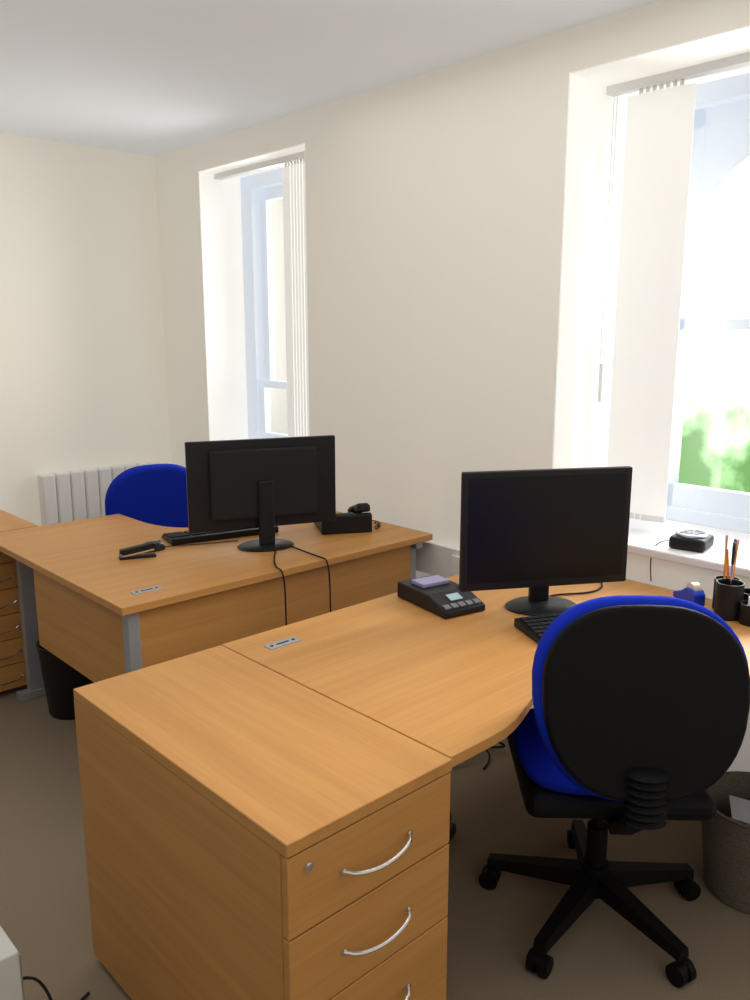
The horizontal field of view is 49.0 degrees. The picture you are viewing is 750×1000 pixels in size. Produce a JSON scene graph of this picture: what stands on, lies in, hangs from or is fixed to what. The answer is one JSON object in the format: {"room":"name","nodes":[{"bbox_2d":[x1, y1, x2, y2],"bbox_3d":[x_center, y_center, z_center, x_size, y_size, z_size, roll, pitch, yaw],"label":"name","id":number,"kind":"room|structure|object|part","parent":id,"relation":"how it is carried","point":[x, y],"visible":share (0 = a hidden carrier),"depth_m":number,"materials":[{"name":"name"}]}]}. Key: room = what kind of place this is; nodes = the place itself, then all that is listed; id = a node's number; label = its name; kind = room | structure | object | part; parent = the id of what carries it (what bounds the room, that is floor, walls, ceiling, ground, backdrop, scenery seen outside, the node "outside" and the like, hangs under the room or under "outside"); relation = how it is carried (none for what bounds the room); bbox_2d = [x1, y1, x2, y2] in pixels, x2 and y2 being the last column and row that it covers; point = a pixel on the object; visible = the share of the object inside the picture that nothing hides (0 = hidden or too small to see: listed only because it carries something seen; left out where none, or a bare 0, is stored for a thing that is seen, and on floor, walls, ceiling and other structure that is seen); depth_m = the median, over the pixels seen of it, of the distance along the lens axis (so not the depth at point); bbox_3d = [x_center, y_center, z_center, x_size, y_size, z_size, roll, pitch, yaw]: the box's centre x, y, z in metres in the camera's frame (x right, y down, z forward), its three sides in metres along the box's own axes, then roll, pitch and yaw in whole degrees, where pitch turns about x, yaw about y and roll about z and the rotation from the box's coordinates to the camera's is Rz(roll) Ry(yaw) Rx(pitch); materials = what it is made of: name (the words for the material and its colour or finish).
{"room":"office","nodes":[
{"label":"office","id":0,"kind":"room"},
{"bbox_2d":[0,132,170,525],"bbox_3d":[-2.652,-0.466,3.704,4.820,2.500,0.200,-11,16,-42],"label":"wall","id":1,"kind":"structure","parent":0,"point":[83,383],"depth_m":4.44,"materials":[{"name":"beige paint"}]},
{"bbox_2d":[38,461,159,525],"bbox_3d":[-1.523,0.207,4.686,0.698,0.790,0.115,-11,16,-42],"label":"radiator","id":2,"kind":"object","parent":1,"relation":"attached to","point":[71,495],"visible":0.34,"depth_m":4.51,"materials":[{"name":"white metal"}]},
{"bbox_2d":[0,0,658,156],"bbox_3d":[-0.522,-1.288,1.218,4.820,0.100,6.430,-11,16,-42],"label":"ceiling","id":3,"kind":"structure","parent":0,"point":[154,78],"depth_m":2.90,"materials":[{"name":"white paint"}]},
{"bbox_2d":[0,685,749,999],"bbox_3d":[-0.522,1.260,1.735,4.820,0.100,6.430,-11,16,-42],"label":"floor","id":4,"kind":"structure","parent":0,"point":[45,914],"depth_m":2.26,"materials":[{"name":"carpet"}]},
{"bbox_2d":[0,510,37,691],"bbox_3d":[-1.847,0.436,3.723,0.405,0.725,0.832,-11,16,-42],"label":"drawer pedestal","id":5,"kind":"object","parent":4,"relation":"on","point":[12,661],"visible":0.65,"depth_m":3.50,"materials":[{"name":"brown wood"}]},
{"bbox_3d":[-1.574,0.334,3.404,0.176,0.022,0.032,-11,16,-42],"label":"handle","id":6,"kind":"part","parent":5,"relation":"part of","materials":[{"name":"silver metal"}]},
{"bbox_3d":[-1.838,0.164,3.657,0.401,0.108,0.740,-11,16,-42],"label":"drawer","id":7,"kind":"part","parent":5,"relation":"part of","materials":[{"name":"brown wood"}]},
{"bbox_3d":[-1.574,0.443,3.426,0.176,0.022,0.032,-11,16,-42],"label":"handle","id":8,"kind":"part","parent":5,"relation":"part of","materials":[{"name":"silver metal"}]},
{"bbox_3d":[-1.838,0.273,3.679,0.401,0.108,0.740,-11,16,-42],"label":"drawer","id":9,"kind":"part","parent":5,"relation":"part of","materials":[{"name":"brown wood"}]},
{"bbox_3d":[-1.574,0.552,3.449,0.176,0.022,0.032,-11,16,-42],"label":"handle","id":10,"kind":"part","parent":5,"relation":"part of","materials":[{"name":"silver metal"}]},
{"bbox_3d":[-1.838,0.382,3.701,0.401,0.108,0.740,-11,16,-42],"label":"drawer","id":11,"kind":"part","parent":5,"relation":"part of","materials":[{"name":"brown wood"}]},
{"bbox_3d":[-1.574,0.662,3.471,0.176,0.022,0.032,-11,16,-42],"label":"handle","id":12,"kind":"part","parent":5,"relation":"part of","materials":[{"name":"silver metal"}]},
{"bbox_3d":[-1.838,0.492,3.724,0.401,0.108,0.740,-11,16,-42],"label":"drawer","id":13,"kind":"part","parent":5,"relation":"part of","materials":[{"name":"brown wood"}]},
{"bbox_3d":[-1.574,0.771,3.493,0.176,0.022,0.032,-11,16,-42],"label":"handle","id":14,"kind":"part","parent":5,"relation":"part of","materials":[{"name":"silver metal"}]},
{"bbox_3d":[-1.838,0.601,3.746,0.401,0.108,0.740,-11,16,-42],"label":"drawer","id":15,"kind":"part","parent":5,"relation":"part of","materials":[{"name":"brown wood"}]},
{"bbox_3d":[-1.838,0.710,3.768,0.401,0.108,0.740,-11,16,-42],"label":"drawer","id":16,"kind":"part","parent":5,"relation":"part of","materials":[{"name":"brown wood"}]},
{"bbox_2d":[0,926,89,999],"bbox_3d":[-0.823,1.033,1.599,0.642,0.400,0.254,-11,16,-42],"label":"computer tower","id":17,"kind":"object","parent":4,"relation":"on","point":[11,977],"visible":1,"depth_m":1.54,"materials":[{"name":"grey"}]},
{"bbox_3d":[-0.725,1.024,1.641,0.003,0.376,0.172,-11,16,-42],"label":"panel","id":18,"kind":"part","parent":17,"relation":"part of","materials":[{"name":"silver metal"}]},
{"bbox_2d":[36,640,93,719],"bbox_3d":[-1.241,0.720,3.392,0.268,0.300,0.268,-11,16,-42],"label":"waste bin","id":19,"kind":"object","parent":4,"relation":"on","point":[60,679],"visible":0.3,"depth_m":3.29,"materials":[{"name":"black plastic"}]},
{"bbox_2d":[105,464,187,527],"bbox_3d":[-0.939,0.319,3.800,0.605,0.924,0.717,-6,13,-28],"label":"office chair","id":20,"kind":"object","parent":4,"relation":"on","point":[155,494],"visible":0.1,"depth_m":3.88,"materials":[{"name":"blue fabric"}]},
{"bbox_2d":[0,511,432,701],"bbox_3d":[-0.683,0.495,3.426,1.360,0.728,1.240,-11,16,-42],"label":"desk","id":21,"kind":"object","parent":4,"relation":"on","point":[105,616],"visible":0.6,"depth_m":2.94,"materials":[{"name":"brown wood"}]},
{"bbox_3d":[-1.018,0.440,2.837,0.018,0.329,0.728,-11,16,-42],"label":"modesty panel","id":22,"kind":"part","parent":21,"relation":"part of","materials":[{"name":"brown wood"}]},
{"bbox_2d":[119,541,155,559],"bbox_3d":[-0.867,0.184,3.004,0.131,0.053,0.038,-4,12,-21],"label":"stapler","id":23,"kind":"object","parent":21,"relation":"on","point":[133,552],"visible":1,"depth_m":2.99,"materials":[{"name":"black plastic"}]},
{"bbox_2d":[123,549,153,556],"bbox_3d":[-0.866,0.192,3.007,0.114,0.024,0.022,-4,12,-21],"label":"magazine","id":24,"kind":"object","parent":23,"relation":"on","point":[126,552],"depth_m":2.99,"materials":[{"name":"silver metal"}]},
{"bbox_2d":[143,540,237,552],"bbox_3d":[-0.718,0.160,3.171,0.388,0.035,0.062,-6,13,-26],"label":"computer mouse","id":25,"kind":"object","parent":21,"relation":"on","point":[160,546],"visible":0.69,"depth_m":3.11,"materials":[{"name":"black plastic"}]},
{"bbox_2d":[161,526,277,544],"bbox_3d":[-0.627,0.127,3.342,0.445,0.031,0.150,-6,13,-29],"label":"keyboard","id":26,"kind":"object","parent":21,"relation":"on","point":[175,538],"visible":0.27,"depth_m":3.25,"materials":[{"name":"black plastic"}]},
{"bbox_2d":[185,435,335,625],"bbox_3d":[-0.349,0.363,3.024,0.575,1.135,0.557,-5,12,-21],"label":"computer monitor","id":27,"kind":"object","parent":21,"relation":"on","point":[265,484],"visible":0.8,"depth_m":3.10,"materials":[{"name":"black plastic"}]},
{"bbox_3d":[-0.299,0.412,2.977,1.198,0.329,0.018,-11,16,-42],"label":"modesty panel","id":28,"kind":"part","parent":21,"relation":"part of","materials":[{"name":"brown wood"}]},
{"bbox_2d":[315,503,380,534],"bbox_3d":[-0.110,0.058,3.466,0.267,0.117,0.220,-3,12,-13],"label":"desk telephone","id":29,"kind":"object","parent":21,"relation":"on","point":[354,521],"visible":0.91,"depth_m":3.37,"materials":[{"name":"black plastic"}]},
{"bbox_3d":[0.001,0.102,3.491,0.044,0.015,0.143,-3,12,-13],"label":"handset cord","id":30,"kind":"part","parent":29,"relation":"part of","materials":[{"name":"black plastic"}]},
{"bbox_2d":[73,645,451,999],"bbox_3d":[-0.264,0.825,1.805,0.400,0.725,0.842,-11,16,-42],"label":"drawer pedestal","id":31,"kind":"object","parent":4,"relation":"on","point":[250,833],"visible":1,"depth_m":1.58,"materials":[{"name":"brown wood"}]},
{"bbox_3d":[-0.254,0.730,1.775,0.396,0.160,0.750,-11,16,-42],"label":"drawer","id":32,"kind":"part","parent":31,"relation":"part of","materials":[{"name":"brown wood"}]},
{"bbox_3d":[-0.254,0.574,1.743,0.396,0.150,0.750,-11,16,-42],"label":"drawer","id":33,"kind":"part","parent":31,"relation":"part of","materials":[{"name":"brown wood"}]},
{"bbox_3d":[0.013,0.791,1.496,0.176,0.022,0.032,-11,16,-42],"label":"handle","id":34,"kind":"part","parent":31,"relation":"part of","materials":[{"name":"silver metal"}]},
{"bbox_3d":[0.013,0.635,1.465,0.176,0.022,0.032,-11,16,-42],"label":"handle","id":35,"kind":"part","parent":31,"relation":"part of","materials":[{"name":"silver metal"}]},
{"bbox_3d":[-0.254,0.984,1.827,0.396,0.351,0.750,-11,16,-42],"label":"drawer","id":36,"kind":"part","parent":31,"relation":"part of","materials":[{"name":"brown wood"}]},
{"bbox_3d":[0.013,0.957,1.530,0.176,0.022,0.032,-11,16,-42],"label":"handle","id":37,"kind":"part","parent":31,"relation":"part of","materials":[{"name":"silver metal"}]},
{"bbox_2d":[448,812,455,842],"bbox_3d":[0.161,1.009,2.634,0.231,0.035,0.444,6,13,26],"label":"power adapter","id":38,"kind":"object","parent":4,"relation":"on","point":[452,828],"visible":0.07,"depth_m":2.54,"materials":[{"name":"black plastic"}]},
{"bbox_2d":[222,574,749,766],"bbox_3d":[0.501,0.736,2.236,1.312,0.728,1.250,-11,16,-42],"label":"desk","id":39,"kind":"object","parent":4,"relation":"on","point":[456,687],"visible":0.48,"depth_m":2.06,"materials":[{"name":"brown wood"}]},
{"bbox_2d":[397,575,484,618],"bbox_3d":[0.198,0.284,2.491,0.150,0.062,0.250,-7,13,-31],"label":"machine","id":40,"kind":"object","parent":39,"relation":"on","point":[438,595],"visible":0.94,"depth_m":2.44,"materials":[{"name":"black plastic"}]},
{"bbox_2d":[514,613,561,643],"bbox_3d":[0.623,0.340,2.293,0.445,0.031,0.150,-3,12,-16],"label":"keyboard","id":41,"kind":"object","parent":39,"relation":"on","point":[534,627],"visible":0.15,"depth_m":2.25,"materials":[{"name":"black plastic"}]},
{"bbox_2d":[459,466,632,615],"bbox_3d":[0.578,0.102,2.486,0.663,0.420,0.295,-11,16,-43],"label":"computer monitor","id":42,"kind":"object","parent":39,"relation":"on","point":[536,530],"visible":0.98,"depth_m":2.39,"materials":[{"name":"black plastic"}]},
{"bbox_2d":[673,582,704,605],"bbox_3d":[0.959,0.277,2.511,0.040,0.067,0.110,-3,12,-13],"label":"tape dispenser","id":43,"kind":"object","parent":39,"relation":"on","point":[693,592],"visible":0.94,"depth_m":2.47,"materials":[{"name":"blue plastic"}]},
{"bbox_2d":[712,535,749,626],"bbox_3d":[1.067,0.226,2.357,0.181,0.230,0.169,6,13,26],"label":"pen holder","id":44,"kind":"object","parent":39,"relation":"on","point":[731,599],"visible":0.99,"depth_m":2.34,"materials":[{"name":"black plastic"}]},
{"bbox_2d":[483,742,504,769],"bbox_3d":[0.232,0.898,3.053,0.428,0.085,0.374,7,14,32],"label":"power cables","id":45,"kind":"object","parent":4,"relation":"on","point":[501,743],"visible":0.04,"depth_m":3.04,"materials":[{"name":"black plastic"}]},
{"bbox_2d":[479,595,749,987],"bbox_3d":[0.589,0.645,2.078,0.606,0.969,0.717,0,11,2],"label":"office chair","id":46,"kind":"object","parent":4,"relation":"on","point":[641,703],"visible":0.99,"depth_m":1.75,"materials":[{"name":"black plastic"}]},
{"bbox_2d":[512,708,593,795],"bbox_3d":[0.588,0.644,2.141,0.444,0.043,0.440,0,11,2],"label":"seat cushion","id":47,"kind":"object","parent":46,"relation":"on","point":[538,775],"depth_m":2.03,"materials":[{"name":"blue fabric"}]},
{"bbox_2d":[532,595,747,800],"bbox_3d":[0.578,0.433,1.801,0.465,0.443,0.138,0,11,2],"label":"backrest cushion","id":48,"kind":"object","parent":46,"relation":"on","point":[620,682],"depth_m":1.74,"materials":[{"name":"blue fabric"}]},
{"bbox_2d":[701,771,749,913],"bbox_3d":[1.057,0.959,2.289,0.312,0.270,0.312,-11,16,-42],"label":"waste bin","id":49,"kind":"object","parent":4,"relation":"on","point":[725,837],"visible":0.81,"depth_m":2.23,"materials":[{"name":"grey metal"}]},
{"bbox_2d":[155,0,749,771],"bbox_3d":[1.032,-0.303,2.904,0.560,2.500,6.030,-11,16,-42],"label":"wall","id":50,"kind":"structure","parent":0,"point":[435,198],"depth_m":3.27,"materials":[{"name":"beige paint"}]},
{"bbox_2d":[199,143,308,440],"bbox_3d":[-0.487,-0.944,4.286,0.369,1.525,0.900,-11,16,-42],"label":"window","id":51,"kind":"structure","parent":50,"relation":"in","point":[236,212],"depth_m":4.56,"materials":[{"name":"white paint"}]},
{"bbox_2d":[214,151,308,436],"bbox_3d":[-0.533,-0.944,4.224,0.044,1.492,0.906,-11,16,-42],"label":"vertical blind","id":52,"kind":"object","parent":51,"relation":"attached to","point":[293,176],"visible":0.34,"depth_m":4.05,"materials":[{"name":"white fabric"}]},
{"bbox_3d":[-0.392,-0.961,4.373,0.110,1.525,0.900,-11,16,-42],"label":"frame","id":53,"kind":"part","parent":51,"relation":"part of","materials":[{"name":"grey paint"}]},
{"bbox_3d":[-0.392,-0.952,4.375,0.080,1.405,0.700,-11,16,-42],"label":"sash frame","id":54,"kind":"part","parent":51,"relation":"part of","materials":[{"name":"grey paint"}]},
{"bbox_2d":[416,540,459,577],"bbox_3d":[0.813,0.630,2.877,0.047,0.680,6.000,-11,16,-42],"label":"cable","id":55,"kind":"object","parent":50,"relation":"attached to","point":[434,558],"visible":0.09,"depth_m":3.38,"materials":[{"name":"white plastic"}]},
{"bbox_2d":[552,25,749,533],"bbox_3d":[1.202,-0.608,2.631,0.524,1.525,1.095,-11,16,-42],"label":"window","id":56,"kind":"structure","parent":50,"relation":"in","point":[721,130],"depth_m":2.90,"materials":[{"name":"white paint"}]},
{"bbox_2d":[598,52,749,522],"bbox_3d":[1.178,-0.616,2.606,0.044,1.492,1.075,-11,16,-42],"label":"vertical blind","id":57,"kind":"object","parent":56,"relation":"attached to","point":[659,123],"visible":0.85,"depth_m":2.83,"materials":[{"name":"white fabric"}]},
{"bbox_3d":[0.829,-0.879,2.936,0.023,1.055,0.014,-11,16,-42],"label":"pull cord","id":58,"kind":"part","parent":57,"relation":"part of","materials":[{"name":"white plastic"}]},
{"bbox_3d":[1.353,-0.636,2.770,0.110,1.525,1.095,-11,16,-42],"label":"frame","id":59,"kind":"part","parent":56,"relation":"part of","materials":[{"name":"grey paint"}]},
{"bbox_3d":[1.353,-0.626,2.772,0.080,1.405,0.755,-11,16,-42],"label":"sash frame","id":60,"kind":"part","parent":56,"relation":"part of","materials":[{"name":"grey paint"}]},
{"bbox_2d":[627,518,749,578],"bbox_3d":[1.151,0.164,2.738,0.445,0.030,1.095,-11,16,-42],"label":"window sill","id":61,"kind":"structure","parent":50,"relation":"attached to","point":[643,536],"depth_m":2.71,"materials":[{"name":"white paint"}]},
{"bbox_2d":[650,529,713,580],"bbox_3d":[1.006,0.184,2.702,0.161,0.161,0.160,8,14,36],"label":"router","id":62,"kind":"object","parent":61,"relation":"on","point":[695,540],"visible":0.98,"depth_m":2.66,"materials":[{"name":"black plastic"}]},
{"bbox_2d":[680,530,703,534],"bbox_3d":[1.036,0.111,2.692,0.076,0.007,0.076,8,14,36],"label":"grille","id":63,"kind":"object","parent":62,"relation":"attached to","point":[682,532],"depth_m":2.70,"materials":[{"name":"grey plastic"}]},
{"label":"outside","id":64,"kind":"structure","parent":0,"visible":0},
{"bbox_2d":[678,161,749,492],"bbox_3d":[1.674,-0.668,3.444,0.001,6.000,8.030,-11,16,-42],"label":"window pane","id":65,"kind":"structure","parent":64,"point":[715,442],"depth_m":3.61,"materials":[{"name":"clear glass"}]}
]}

